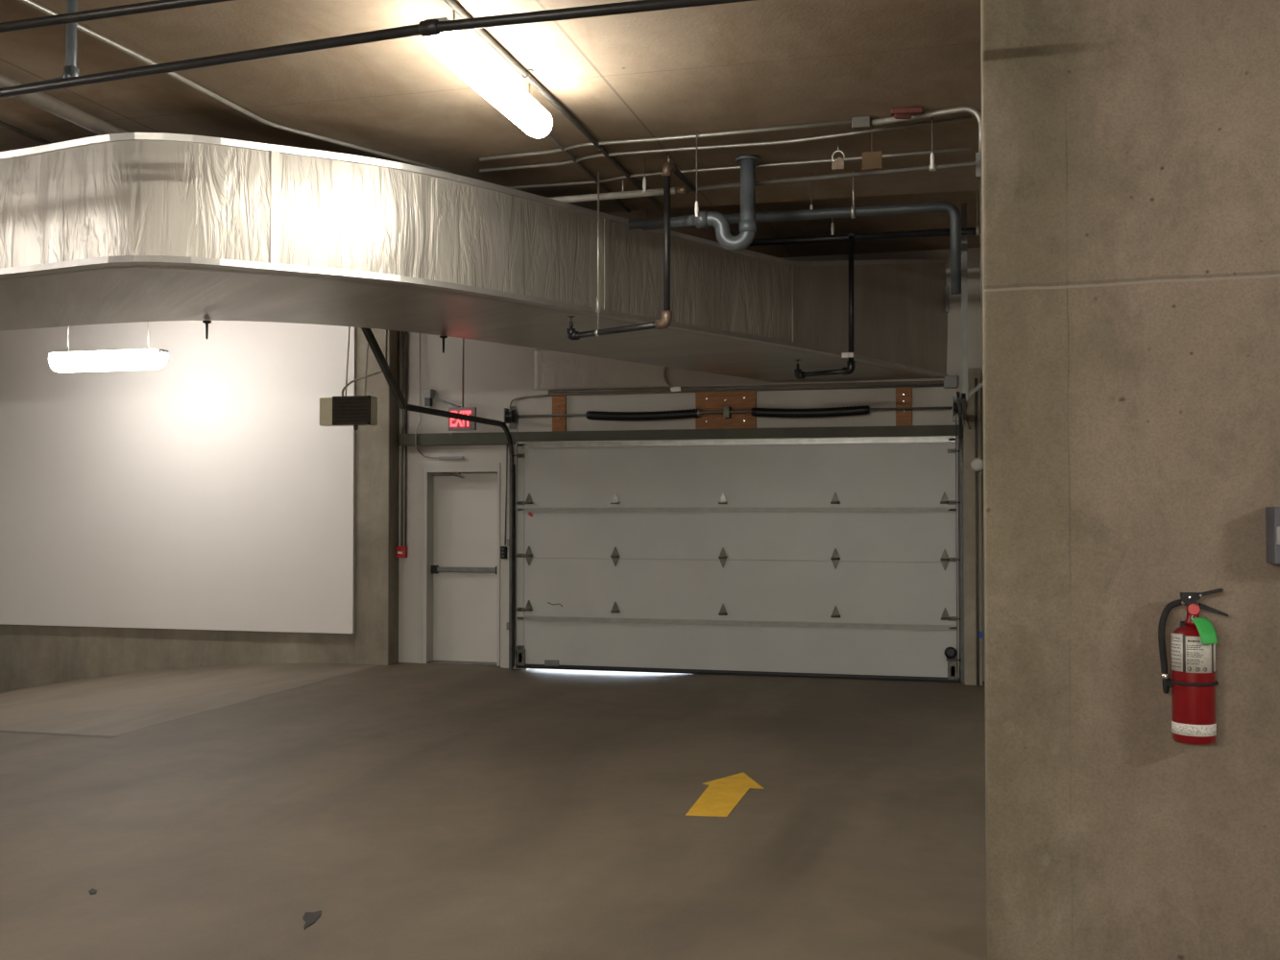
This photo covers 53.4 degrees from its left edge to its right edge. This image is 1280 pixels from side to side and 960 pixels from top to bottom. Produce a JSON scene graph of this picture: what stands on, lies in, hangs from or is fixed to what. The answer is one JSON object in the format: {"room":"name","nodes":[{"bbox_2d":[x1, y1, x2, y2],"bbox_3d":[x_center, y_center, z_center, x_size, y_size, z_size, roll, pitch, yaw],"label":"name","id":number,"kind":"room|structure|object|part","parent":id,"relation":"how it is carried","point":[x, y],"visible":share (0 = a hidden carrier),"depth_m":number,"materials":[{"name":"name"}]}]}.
{"room":"parking garage","nodes":[
{"label":"parking garage","id":0,"kind":"room"},
{"bbox_2d":[0,624,355,692],"bbox_3d":[-7.634,0.604,15.573,9.370,5.740,0.470,0,-1,15],"label":"wall","id":1,"kind":"structure","parent":0,"point":[30,655],"depth_m":14.84,"materials":[{"name":"concrete"}]},
{"bbox_2d":[0,320,356,633],"bbox_3d":[-7.703,-0.270,15.332,9.367,4.005,0.070,0,-1,15],"label":"wall panel","id":2,"kind":"object","parent":1,"relation":"attached to","point":[206,489],"visible":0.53,"depth_m":14.67,"materials":[{"name":"white paint"}]},
{"bbox_2d":[0,0,981,257],"bbox_3d":[-3.535,-2.472,4.337,23.000,0.800,20.500,0,-1,15],"label":"ceiling","id":3,"kind":"structure","parent":0,"point":[757,63],"depth_m":6.55,"materials":[{"name":"concrete"}]},
{"bbox_2d":[0,120,51,144],"bbox_3d":[-3.461,-1.971,7.476,0.028,0.028,2.612,0,-1,12],"label":"conduit","id":4,"kind":"object","parent":3,"relation":"attached to","point":[3,124],"visible":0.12,"depth_m":7.23,"materials":[{"name":"grey metal"}]},
{"bbox_2d":[0,0,79,99],"bbox_3d":[-2.493,-1.821,5.246,0.454,0.461,0.060,-1,-1,23],"label":"riser pipe","id":5,"kind":"object","parent":3,"relation":"attached to","point":[70,69],"visible":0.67,"depth_m":5.15,"materials":[{"name":"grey metal"}]},
{"bbox_2d":[0,72,128,135],"bbox_3d":[-3.057,-1.958,6.578,0.105,0.128,6.102,0,-1,13],"label":"drain pipe","id":6,"kind":"object","parent":3,"relation":"hanging from","point":[43,101],"visible":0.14,"depth_m":6.65,"materials":[{"name":"grey metal"}]},
{"bbox_2d":[47,321,169,372],"bbox_3d":[-5.504,-1.724,13.153,1.340,1.196,0.217,0,-1,15],"label":"fluorescent light","id":7,"kind":"object","parent":3,"relation":"hanging from","point":[156,358],"visible":0.88,"depth_m":13.04,"materials":[{"name":"grey plastic"}]},
{"bbox_2d":[48,349,168,372],"bbox_3d":[-5.504,-1.225,13.142,1.340,0.198,0.217,0,-1,15],"label":"diffuser","id":8,"kind":"object","parent":7,"relation":"attached to","point":[126,359],"depth_m":13.04,"materials":[{"name":"white plastic"}]},
{"bbox_2d":[0,0,234,32],"bbox_3d":[-2.747,-1.842,4.761,6.122,0.441,0.042,0,-1,17],"label":"pipe","id":9,"kind":"object","parent":3,"relation":"hanging from","point":[159,5],"visible":1,"depth_m":4.48,"materials":[{"name":"metal"}]},
{"bbox_2d":[18,0,452,173],"bbox_3d":[-2.217,-2.005,6.346,0.374,0.026,4.089,-1,-1,25],"label":"conduit","id":10,"kind":"object","parent":3,"relation":"attached to","point":[30,3],"visible":0.98,"depth_m":6.70,"materials":[{"name":"silver metal"}]},
{"bbox_2d":[319,326,387,431],"bbox_3d":[-2.573,-1.399,11.452,0.561,1.924,0.319,0,-1,15],"label":"heater","id":11,"kind":"object","parent":3,"relation":"hanging from","point":[354,411],"visible":0.91,"depth_m":11.31,"materials":[{"name":"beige metal"}]},
{"bbox_3d":[-2.614,-1.550,11.476,0.011,1.620,0.134,-1,-1,24],"label":"hanger rod","id":12,"kind":"part","parent":11,"relation":"part of","materials":[{"name":"grey metal"}]},
{"bbox_2d":[332,395,370,425],"bbox_3d":[-2.563,-0.618,11.282,0.366,0.254,0.030,0,-1,15],"label":"grille","id":13,"kind":"object","parent":11,"relation":"attached to","point":[353,410],"depth_m":11.28,"materials":[{"name":"black metal"}]},
{"bbox_3d":[-2.543,-0.616,11.360,0.366,0.254,0.148,0,-1,15],"label":"casing","id":14,"kind":"part","parent":11,"relation":"part of","materials":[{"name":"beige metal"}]},
{"bbox_3d":[-2.430,-1.552,11.429,0.011,1.620,0.134,-1,-1,24],"label":"hanger rod","id":15,"kind":"part","parent":11,"relation":"part of","materials":[{"name":"grey metal"}]},
{"bbox_2d":[0,0,754,97],"bbox_3d":[-2.620,-1.812,5.278,8.042,0.478,0.207,0,-1,19],"label":"pipe","id":16,"kind":"object","parent":3,"relation":"hanging from","point":[431,27],"visible":1,"depth_m":4.61,"materials":[{"name":"black metal"}]},
{"bbox_2d":[448,338,476,431],"bbox_3d":[-1.899,-1.421,13.597,0.308,1.783,0.100,0,-1,15],"label":"exit sign","id":17,"kind":"object","parent":3,"relation":"hanging from","point":[454,424],"visible":0.71,"depth_m":13.56,"materials":[{"name":"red plastic"}]},
{"bbox_3d":[-1.891,-1.544,13.598,0.020,1.536,0.020,-1,-2,37],"label":"stem","id":18,"kind":"part","parent":17,"relation":"part of","materials":[{"name":"metal"}]},
{"bbox_2d":[0,132,948,381],"bbox_3d":[-5.149,-1.746,9.664,17.007,1.311,6.143,0,-1,-5],"label":"air duct","id":19,"kind":"object","parent":3,"relation":"hanging from","point":[126,227],"visible":0.94,"depth_m":7.85,"materials":[{"name":"metal"}]},
{"bbox_2d":[202,320,211,339],"bbox_3d":[-3.043,-1.053,8.931,0.057,0.130,0.060,0,-1,15],"label":"sprinkler head","id":20,"kind":"object","parent":19,"relation":"attached to","point":[206,323],"visible":1,"depth_m":8.92,"materials":[{"name":"black metal"}]},
{"bbox_2d":[439,336,447,353],"bbox_3d":[-1.501,-1.035,9.712,0.057,0.130,0.060,0,-1,15],"label":"sprinkler head","id":21,"kind":"object","parent":19,"relation":"attached to","point":[442,337],"visible":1,"depth_m":9.70,"materials":[{"name":"black metal"}]},
{"bbox_2d":[424,10,552,138],"bbox_3d":[-0.687,-1.912,6.011,0.158,0.245,1.360,0,-1,15],"label":"fluorescent light","id":22,"kind":"object","parent":3,"relation":"hanging from","point":[454,49],"visible":0.88,"depth_m":5.82,"materials":[{"name":"grey plastic"}]},
{"bbox_2d":[443,0,662,209],"bbox_3d":[-0.516,-2.003,6.475,0.086,0.041,5.335,0,-1,15],"label":"conduit","id":23,"kind":"object","parent":3,"relation":"attached to","point":[452,4],"visible":0.85,"depth_m":6.51,"materials":[{"name":"silver metal"}]},
{"bbox_2d":[546,132,629,212],"bbox_3d":[-0.312,-1.966,8.207,0.057,0.036,1.993,0,-1,13],"label":"conduit","id":24,"kind":"object","parent":3,"relation":"attached to","point":[571,156],"visible":0.81,"depth_m":7.95,"materials":[{"name":"black metal"}]},
{"bbox_2d":[594,171,601,337],"bbox_3d":[-0.269,-1.454,8.186,0.028,1.061,0.047,-1,-2,43],"label":"rod","id":25,"kind":"object","parent":3,"relation":"hanging from","point":[597,297],"visible":1,"depth_m":8.18,"materials":[{"name":"silver metal"}]},
{"bbox_3d":[-0.269,-1.481,8.187,0.012,1.007,0.012,0,-1,-8],"label":"rod","id":26,"kind":"part","parent":25,"relation":"part of","materials":[{"name":"metal"}]},
{"bbox_2d":[642,159,646,192],"bbox_3d":[0.027,-1.889,7.891,0.024,0.204,0.024,0,-1,15],"label":"hanger","id":27,"kind":"object","parent":3,"relation":"hanging from","point":[643,181],"visible":1,"depth_m":7.89,"materials":[{"name":"white metal"}]},
{"bbox_3d":[0.027,-1.911,7.892,0.007,0.162,0.008,0,-1,15],"label":"rod","id":28,"kind":"part","parent":27,"relation":"part of","materials":[{"name":"grey metal"}]},
{"bbox_2d":[479,120,851,161],"bbox_3d":[0.086,-1.981,7.398,2.292,0.024,0.105,0,-1,19],"label":"conduit","id":29,"kind":"object","parent":3,"relation":"attached to","point":[846,122],"visible":0.99,"depth_m":7.36,"materials":[{"name":"silver metal"}]},
{"bbox_2d":[694,130,699,217],"bbox_3d":[0.325,-1.756,7.294,0.024,0.498,0.024,0,-1,15],"label":"hanger","id":30,"kind":"object","parent":3,"relation":"hanging from","point":[696,208],"visible":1,"depth_m":7.29,"materials":[{"name":"white metal"}]},
{"bbox_3d":[0.325,-1.777,7.295,0.007,0.456,0.008,0,-1,15],"label":"rod","id":31,"kind":"part","parent":30,"relation":"part of","materials":[{"name":"grey metal"}]},
{"bbox_2d":[641,153,759,251],"bbox_3d":[0.103,-1.684,8.698,0.351,0.577,2.187,1,-1,-28],"label":"trap","id":32,"kind":"object","parent":3,"relation":"attached to","point":[705,219],"visible":0.75,"depth_m":7.82,"materials":[{"name":"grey metal"}]},
{"bbox_2d":[479,115,971,172],"bbox_3d":[0.409,-1.977,7.544,3.045,0.022,0.132,0,-1,20],"label":"conduit","id":33,"kind":"object","parent":3,"relation":"attached to","point":[968,117],"visible":0.95,"depth_m":7.50,"materials":[{"name":"silver metal"}]},
{"bbox_2d":[507,146,969,189],"bbox_3d":[0.443,-1.965,8.070,3.200,0.020,0.084,0,-1,19],"label":"conduit","id":34,"kind":"object","parent":3,"relation":"attached to","point":[967,148],"visible":0.8,"depth_m":7.99,"materials":[{"name":"grey metal"}]},
{"bbox_2d":[549,144,975,202],"bbox_3d":[0.617,-1.915,7.914,4.093,0.152,0.279,0,-1,20],"label":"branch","id":35,"kind":"object","parent":3,"relation":"hanging from","point":[839,164],"visible":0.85,"depth_m":7.95,"materials":[{"name":"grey metal"}]},
{"bbox_2d":[566,154,696,340],"bbox_3d":[-0.113,-1.452,8.113,0.880,1.068,0.420,-1,-1,25],"label":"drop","id":36,"kind":"object","parent":35,"relation":"attached to","point":[668,167],"visible":1,"depth_m":7.77,"materials":[{"name":"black metal"}]},
{"bbox_2d":[627,169,961,294],"bbox_3d":[0.971,-1.574,8.232,2.146,0.820,0.082,0,-1,14],"label":"drain pipe","id":37,"kind":"object","parent":3,"relation":"hanging from","point":[854,211],"visible":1,"depth_m":8.08,"materials":[{"name":"grey metal"}]},
{"bbox_2d":[809,173,813,209],"bbox_3d":[1.109,-1.837,8.229,0.024,0.294,0.024,0,-1,15],"label":"hanger","id":38,"kind":"object","parent":3,"relation":"hanging from","point":[810,207],"visible":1,"depth_m":8.23,"materials":[{"name":"grey metal"}]},
{"bbox_3d":[1.109,-1.858,8.229,0.007,0.252,0.008,0,-1,15],"label":"rod","id":39,"kind":"part","parent":38,"relation":"part of","materials":[{"name":"grey metal"}]},
{"bbox_2d":[646,190,980,246],"bbox_3d":[1.450,-2.156,10.380,3.600,0.458,0.075,0,-1,15],"label":"pipe","id":40,"kind":"object","parent":3,"relation":"hanging from","point":[976,230],"visible":0.4,"depth_m":10.26,"materials":[{"name":"black metal"}]},
{"bbox_2d":[794,233,855,379],"bbox_3d":[1.505,-1.417,10.431,0.602,1.143,0.111,-1,-2,43],"label":"pipe","id":41,"kind":"object","parent":3,"relation":"hanging from","point":[851,364],"visible":1,"depth_m":10.23,"materials":[{"name":"black metal"}]},
{"bbox_2d":[830,198,834,235],"bbox_3d":[1.452,-2.126,9.593,0.024,0.554,0.024,0,-1,15],"label":"hanger","id":42,"kind":"object","parent":3,"relation":"hanging from","point":[832,228],"visible":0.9,"depth_m":9.58,"materials":[{"name":"grey metal"}]},
{"bbox_2d":[851,116,870,130],"bbox_3d":[1.229,-1.980,7.058,0.100,0.060,0.060,0,-1,15],"label":"junction box","id":43,"kind":"object","parent":3,"relation":"attached to","point":[860,123],"visible":1,"depth_m":7.03,"materials":[{"name":"grey metal"}]},
{"bbox_2d":[862,118,882,169],"bbox_3d":[1.288,-1.868,7.058,0.110,0.285,0.012,0,-1,15],"label":"card","id":44,"kind":"object","parent":3,"relation":"hanging from","point":[871,160],"visible":1,"depth_m":7.05,"materials":[{"name":"brown cardboard"}]},
{"bbox_2d":[890,106,922,119],"bbox_3d":[1.442,-1.984,6.881,0.170,0.050,0.059,0,-1,9],"label":"clamp","id":45,"kind":"object","parent":3,"relation":"attached to","point":[899,112],"visible":1,"depth_m":6.86,"materials":[{"name":"red metal"}]},
{"bbox_2d":[871,106,982,304],"bbox_3d":[1.566,-1.469,6.886,0.630,1.073,0.069,-1,-1,24],"label":"conduit","id":46,"kind":"object","parent":3,"relation":"attached to","point":[957,109],"visible":0.76,"depth_m":6.79,"materials":[{"name":"silver metal"}]},
{"bbox_2d":[930,117,934,169],"bbox_3d":[1.601,-1.857,6.964,0.024,0.311,0.024,0,-1,15],"label":"hanger","id":47,"kind":"object","parent":3,"relation":"hanging from","point":[931,155],"visible":0.94,"depth_m":6.96,"materials":[{"name":"white metal"}]},
{"bbox_3d":[1.601,-1.878,6.964,0.007,0.269,0.008,0,-1,15],"label":"rod","id":48,"kind":"part","parent":47,"relation":"part of","materials":[{"name":"grey metal"}]},
{"bbox_2d":[0,662,988,959],"bbox_3d":[-2.716,2.438,7.371,23.000,1.100,27.000,0,-1,15],"label":"floor","id":49,"kind":"structure","parent":0,"point":[427,811],"depth_m":7.06,"materials":[{"name":"concrete"}]},
{"bbox_2d":[88,888,96,894],"bbox_3d":[-2.459,1.848,5.713,0.035,0.003,0.088,1,-2,-32],"label":"debris","id":50,"kind":"object","parent":49,"relation":"on","point":[91,891],"depth_m":5.71,"materials":[{"name":"grey stone"}]},
{"bbox_2d":[302,910,321,929],"bbox_3d":[-1.379,1.839,5.312,0.071,0.003,0.246,0,-1,-6],"label":"debris","id":51,"kind":"object","parent":49,"relation":"on","point":[310,918],"depth_m":5.34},
{"bbox_2d":[355,327,399,665],"bbox_3d":[-2.934,-0.102,14.235,0.407,4.390,0.280,0,-1,15],"label":"concrete column","id":52,"kind":"structure","parent":49,"relation":"on","point":[377,446],"depth_m":14.10,"materials":[{"name":"grey concrete"}]},
{"bbox_2d":[685,772,763,817],"bbox_3d":[0.526,1.893,7.691,0.395,0.002,1.222,0,-1,15],"label":"painted arrow","id":53,"kind":"object","parent":49,"relation":"on","point":[721,796],"visible":1,"depth_m":7.62,"materials":[{"name":"yellow paint"}]},
{"bbox_2d":[963,367,982,685],"bbox_3d":[3.291,0.480,12.579,0.170,3.150,0.280,0,-1,15],"label":"concrete column","id":54,"kind":"structure","parent":49,"relation":"on","point":[969,474],"depth_m":12.44,"materials":[{"name":"grey concrete"}]},
{"bbox_2d":[974,378,979,685],"bbox_3d":[3.291,0.502,12.418,0.026,3.000,0.026,0,-1,15],"label":"conduit","id":55,"kind":"object","parent":54,"relation":"attached to","point":[976,379],"visible":1,"depth_m":12.41,"materials":[{"name":"grey metal"}]},
{"bbox_2d":[970,458,983,471],"bbox_3d":[3.288,-0.150,12.383,0.130,0.130,0.130,0,-1,15],"label":"sensor","id":56,"kind":"object","parent":54,"relation":"attached to","point":[977,464],"visible":0.95,"depth_m":12.33,"materials":[{"name":"white plastic"}]},
{"bbox_2d":[398,247,984,681],"bbox_3d":[3.486,-0.009,12.850,13.730,4.640,0.320,0,-1,15],"label":"wall","id":57,"kind":"structure","parent":0,"point":[495,374],"depth_m":13.87,"materials":[{"name":"paint"}]},
{"bbox_2d":[396,331,407,557],"bbox_3d":[-2.667,-0.713,14.259,0.105,3.168,0.085,0,-1,15],"label":"alarm pull station","id":58,"kind":"object","parent":57,"relation":"attached to","point":[401,551],"visible":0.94,"depth_m":14.25,"materials":[{"name":"red plastic"}]},
{"bbox_2d":[404,331,407,546],"bbox_3d":[-2.628,-0.727,14.262,0.030,3.140,0.030,0,-1,-8],"label":"conduit","id":59,"kind":"object","parent":57,"relation":"attached to","point":[405,335],"visible":0.83,"depth_m":14.25,"materials":[{"name":"grey metal"}]},
{"bbox_2d":[361,327,514,671],"bbox_3d":[-1.931,-0.169,12.108,0.434,4.380,3.841,-1,-1,22],"label":"pipe","id":60,"kind":"object","parent":57,"relation":"attached to","point":[368,333],"visible":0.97,"depth_m":13.58,"materials":[{"name":"metal"}]},
{"bbox_3d":[-1.724,0.694,12.518,0.030,2.674,2.682,0,-1,15],"label":"rail","id":61,"kind":"part","parent":60,"relation":"part of","materials":[{"name":"metal"}]},
{"bbox_2d":[414,333,463,459],"bbox_3d":[-2.227,-1.260,14.129,0.534,2.060,0.116,0,-1,15],"label":"conduit","id":62,"kind":"object","parent":57,"relation":"attached to","point":[453,457],"visible":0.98,"depth_m":14.13,"materials":[{"name":"grey plastic"}]},
{"bbox_2d":[422,388,460,407],"bbox_3d":[-2.165,-0.896,14.032,0.604,0.238,0.135,-1,-2,36],"label":"emergency light","id":63,"kind":"object","parent":57,"relation":"attached to","point":[427,394],"visible":0.98,"depth_m":14.12,"materials":[{"name":"grey plastic"}]},
{"bbox_3d":[-2.120,-0.849,13.957,0.446,0.141,0.022,-1,-2,42],"label":"arm","id":64,"kind":"part","parent":63,"relation":"part of","materials":[{"name":"metal"}]},
{"bbox_2d":[417,462,500,666],"bbox_3d":[-1.967,0.929,14.231,0.964,2.229,0.335,0,-1,15],"label":"door","id":65,"kind":"structure","parent":57,"relation":"in","point":[459,562],"depth_m":14.23,"materials":[{"name":"white metal"}]},
{"bbox_3d":[-2.126,-0.068,14.193,0.345,0.105,0.065,0,-1,20],"label":"closer arm","id":66,"kind":"part","parent":65,"relation":"part of","materials":[{"name":"metal"}]},
{"bbox_2d":[500,546,507,558],"bbox_3d":[-1.490,0.793,13.896,0.064,0.136,0.068,0,-1,15],"label":"station","id":67,"kind":"object","parent":57,"relation":"attached to","point":[503,549],"visible":1,"depth_m":13.88,"materials":[{"name":"black plastic"}]},
{"bbox_2d":[501,447,509,668],"bbox_3d":[-1.470,0.848,13.941,0.101,2.417,0.030,0,-1,15],"label":"trim","id":68,"kind":"structure","parent":57,"relation":"attached to","point":[504,562],"depth_m":13.93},
{"bbox_2d":[504,444,507,545],"bbox_3d":[-1.466,0.160,13.924,0.037,1.109,0.016,0,-1,15],"label":"conduit","id":69,"kind":"object","parent":57,"relation":"attached to","point":[506,445],"visible":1,"depth_m":13.92,"materials":[{"name":"grey metal"}]},
{"bbox_2d":[508,394,552,423],"bbox_3d":[-1.197,-0.779,13.891,0.500,0.312,0.024,0,-1,15],"label":"conduit","id":70,"kind":"object","parent":57,"relation":"attached to","point":[539,396],"visible":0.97,"depth_m":13.90,"materials":[{"name":"grey metal"}]},
{"bbox_2d":[552,395,566,431],"bbox_3d":[-0.879,-0.718,13.811,0.154,0.388,0.052,0,-1,15],"label":"board","id":71,"kind":"object","parent":57,"relation":"attached to","point":[559,403],"visible":0.99,"depth_m":13.80,"materials":[{"name":"orange wood"}]},
{"bbox_2d":[534,349,671,389],"bbox_3d":[-0.400,-1.211,13.706,1.557,0.449,0.017,0,-1,15],"label":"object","id":72,"kind":"structure","parent":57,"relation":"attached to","point":[553,370],"depth_m":13.74,"materials":[{"name":"grey metal"}]},
{"bbox_2d":[399,425,963,446],"bbox_3d":[0.276,-0.466,13.479,6.109,0.131,0.100,0,-1,15],"label":"lintel","id":73,"kind":"object","parent":57,"relation":"attached to","point":[492,438],"visible":0.8,"depth_m":13.40,"materials":[{"name":"grey metal"}]},
{"bbox_2d":[695,390,756,429],"bbox_3d":[0.900,-0.736,13.348,0.646,0.403,0.052,0,-1,15],"label":"board","id":74,"kind":"object","parent":57,"relation":"attached to","point":[745,400],"visible":0.95,"depth_m":13.33,"materials":[{"name":"orange wood"}]},
{"bbox_2d":[504,396,962,429],"bbox_3d":[0.900,-0.701,13.261,4.883,0.250,0.212,0,-1,15],"label":"shaft","id":75,"kind":"object","parent":57,"relation":"attached to","point":[512,416],"visible":0.93,"depth_m":13.20,"materials":[{"name":"black metal"}]},
{"bbox_2d":[511,413,960,682],"bbox_3d":[0.916,0.693,13.248,4.748,2.665,0.166,0,-1,15],"label":"door","id":76,"kind":"structure","parent":57,"relation":"in","point":[837,557],"depth_m":13.18,"materials":[{"name":"white metal"}]},
{"bbox_3d":[-0.947,1.967,13.660,0.160,0.060,0.030,0,-1,15],"label":"lift handle","id":77,"kind":"part","parent":76,"relation":"part of","materials":[{"name":"grey metal"}]},
{"bbox_3d":[0.923,1.745,13.251,4.662,0.521,0.111,0,-1,15],"label":"panel","id":78,"kind":"part","parent":76,"relation":"part of","materials":[{"name":"white metal"}]},
{"bbox_3d":[0.923,0.572,13.277,4.662,0.522,0.111,0,-1,15],"label":"panel","id":79,"kind":"part","parent":76,"relation":"part of","materials":[{"name":"white metal"}]},
{"bbox_3d":[0.923,-0.059,13.291,4.662,0.740,0.111,0,-1,15],"label":"panel","id":80,"kind":"part","parent":76,"relation":"part of","materials":[{"name":"white metal"}]},
{"bbox_3d":[0.908,1.989,13.186,4.662,0.029,0.011,0,-1,15],"label":"rail","id":81,"kind":"part","parent":76,"relation":"part of","materials":[{"name":"black metal"}]},
{"bbox_3d":[0.923,1.159,13.264,4.662,0.651,0.111,0,-1,15],"label":"panel","id":82,"kind":"part","parent":76,"relation":"part of","materials":[{"name":"white metal"}]},
{"bbox_2d":[548,380,942,396],"bbox_3d":[1.028,-0.959,13.320,4.180,0.063,0.050,0,-1,15],"label":"pipe","id":83,"kind":"object","parent":57,"relation":"attached to","point":[550,393],"visible":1,"depth_m":13.26,"materials":[{"name":"grey metal"}]},
{"bbox_2d":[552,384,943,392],"bbox_3d":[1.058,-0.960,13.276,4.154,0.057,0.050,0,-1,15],"label":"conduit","id":84,"kind":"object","parent":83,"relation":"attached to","point":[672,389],"visible":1,"depth_m":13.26,"materials":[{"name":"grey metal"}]},
{"bbox_2d":[895,386,912,426],"bbox_3d":[2.675,-0.747,12.885,0.161,0.404,0.052,0,-1,15],"label":"board","id":85,"kind":"object","parent":57,"relation":"attached to","point":[904,396],"visible":1,"depth_m":12.87,"materials":[{"name":"orange wood"}]},
{"bbox_2d":[944,285,948,313],"bbox_3d":[3.009,-1.837,12.829,0.210,0.300,0.040,0,-1,15],"label":"stub","id":86,"kind":"object","parent":57,"relation":"attached to","point":[946,286],"visible":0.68,"depth_m":12.79,"materials":[{"name":"grey metal"}]},
{"bbox_2d":[943,375,957,388],"bbox_3d":[3.115,-0.982,12.751,0.130,0.120,0.100,0,-1,15],"label":"junction box","id":87,"kind":"object","parent":57,"relation":"attached to","point":[950,381],"visible":1,"depth_m":12.70,"materials":[{"name":"grey plastic"}]},
{"bbox_2d":[956,203,983,683],"bbox_3d":[3.109,-0.193,11.339,0.524,4.340,2.800,0,-1,15],"label":"door track","id":88,"kind":"object","parent":57,"relation":"attached to","point":[965,395],"visible":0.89,"depth_m":10.90,"materials":[{"name":"metal"}]},
{"bbox_3d":[2.855,0.653,11.326,0.030,2.648,2.682,0,-1,15],"label":"rail","id":89,"kind":"part","parent":88,"relation":"part of","materials":[{"name":"metal"}]},
{"bbox_2d":[964,403,970,429],"bbox_3d":[3.192,-0.693,12.415,0.076,0.403,0.024,0,-1,15],"label":"loose cable","id":90,"kind":"object","parent":88,"relation":"hanging from","point":[965,420],"visible":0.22,"depth_m":12.40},
{"bbox_2d":[980,0,1279,959],"bbox_3d":[4.756,-0.078,4.277,6.949,3.990,0.550,0,-1,15],"label":"wall","id":91,"kind":"structure","parent":0,"point":[1130,149],"depth_m":4.75,"materials":[{"name":"concrete"}]},
{"bbox_2d":[1158,588,1228,745],"bbox_3d":[2.006,0.669,4.597,0.176,0.555,0.203,1,-2,-40],"label":"fire extinguisher","id":92,"kind":"object","parent":91,"relation":"attached to","point":[1193,683],"visible":1,"depth_m":4.54,"materials":[{"name":"red metal"}]},
{"bbox_2d":[1171,636,1181,667],"bbox_3d":[1.929,0.620,4.580,0.005,0.105,0.052,0,-1,-13],"label":"print","id":93,"kind":"object","parent":92,"relation":"attached to","point":[1175,640],"depth_m":4.57},
{"bbox_2d":[1171,725,1216,735],"bbox_3d":[1.986,0.892,4.551,0.149,0.033,0.067,0,-1,19],"label":"print","id":94,"kind":"object","parent":92,"relation":"attached to","point":[1175,730],"depth_m":4.53,"materials":[{"name":"white paper"}]},
{"bbox_2d":[1186,640,1203,664],"bbox_3d":[1.979,0.614,4.528,0.058,0.085,0.006,0,-1,17],"label":"print","id":95,"kind":"object","parent":92,"relation":"on","point":[1195,648],"depth_m":4.53},
{"bbox_3d":[2.061,0.404,4.586,0.077,0.028,0.028,0,-1,15],"label":"squeeze lever","id":96,"kind":"part","parent":92,"relation":"part of","materials":[{"name":"black metal"}]},
{"bbox_3d":[2.066,0.467,4.583,0.096,0.047,0.028,0,-1,15],"label":"carry handle","id":97,"kind":"part","parent":92,"relation":"part of","materials":[{"name":"black metal"}]},
{"bbox_2d":[1265,507,1279,564],"bbox_3d":[2.343,0.198,4.539,0.170,0.204,0.148,0,-1,15],"label":"switch box","id":98,"kind":"object","parent":91,"relation":"attached to","point":[1272,514],"visible":1,"depth_m":4.52,"materials":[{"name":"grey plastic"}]},
{"bbox_3d":[2.324,0.196,4.471,0.154,0.064,0.008,0,-1,15],"label":"plate","id":99,"kind":"part","parent":98,"relation":"part of","materials":[{"name":"grey plastic"}]}
]}

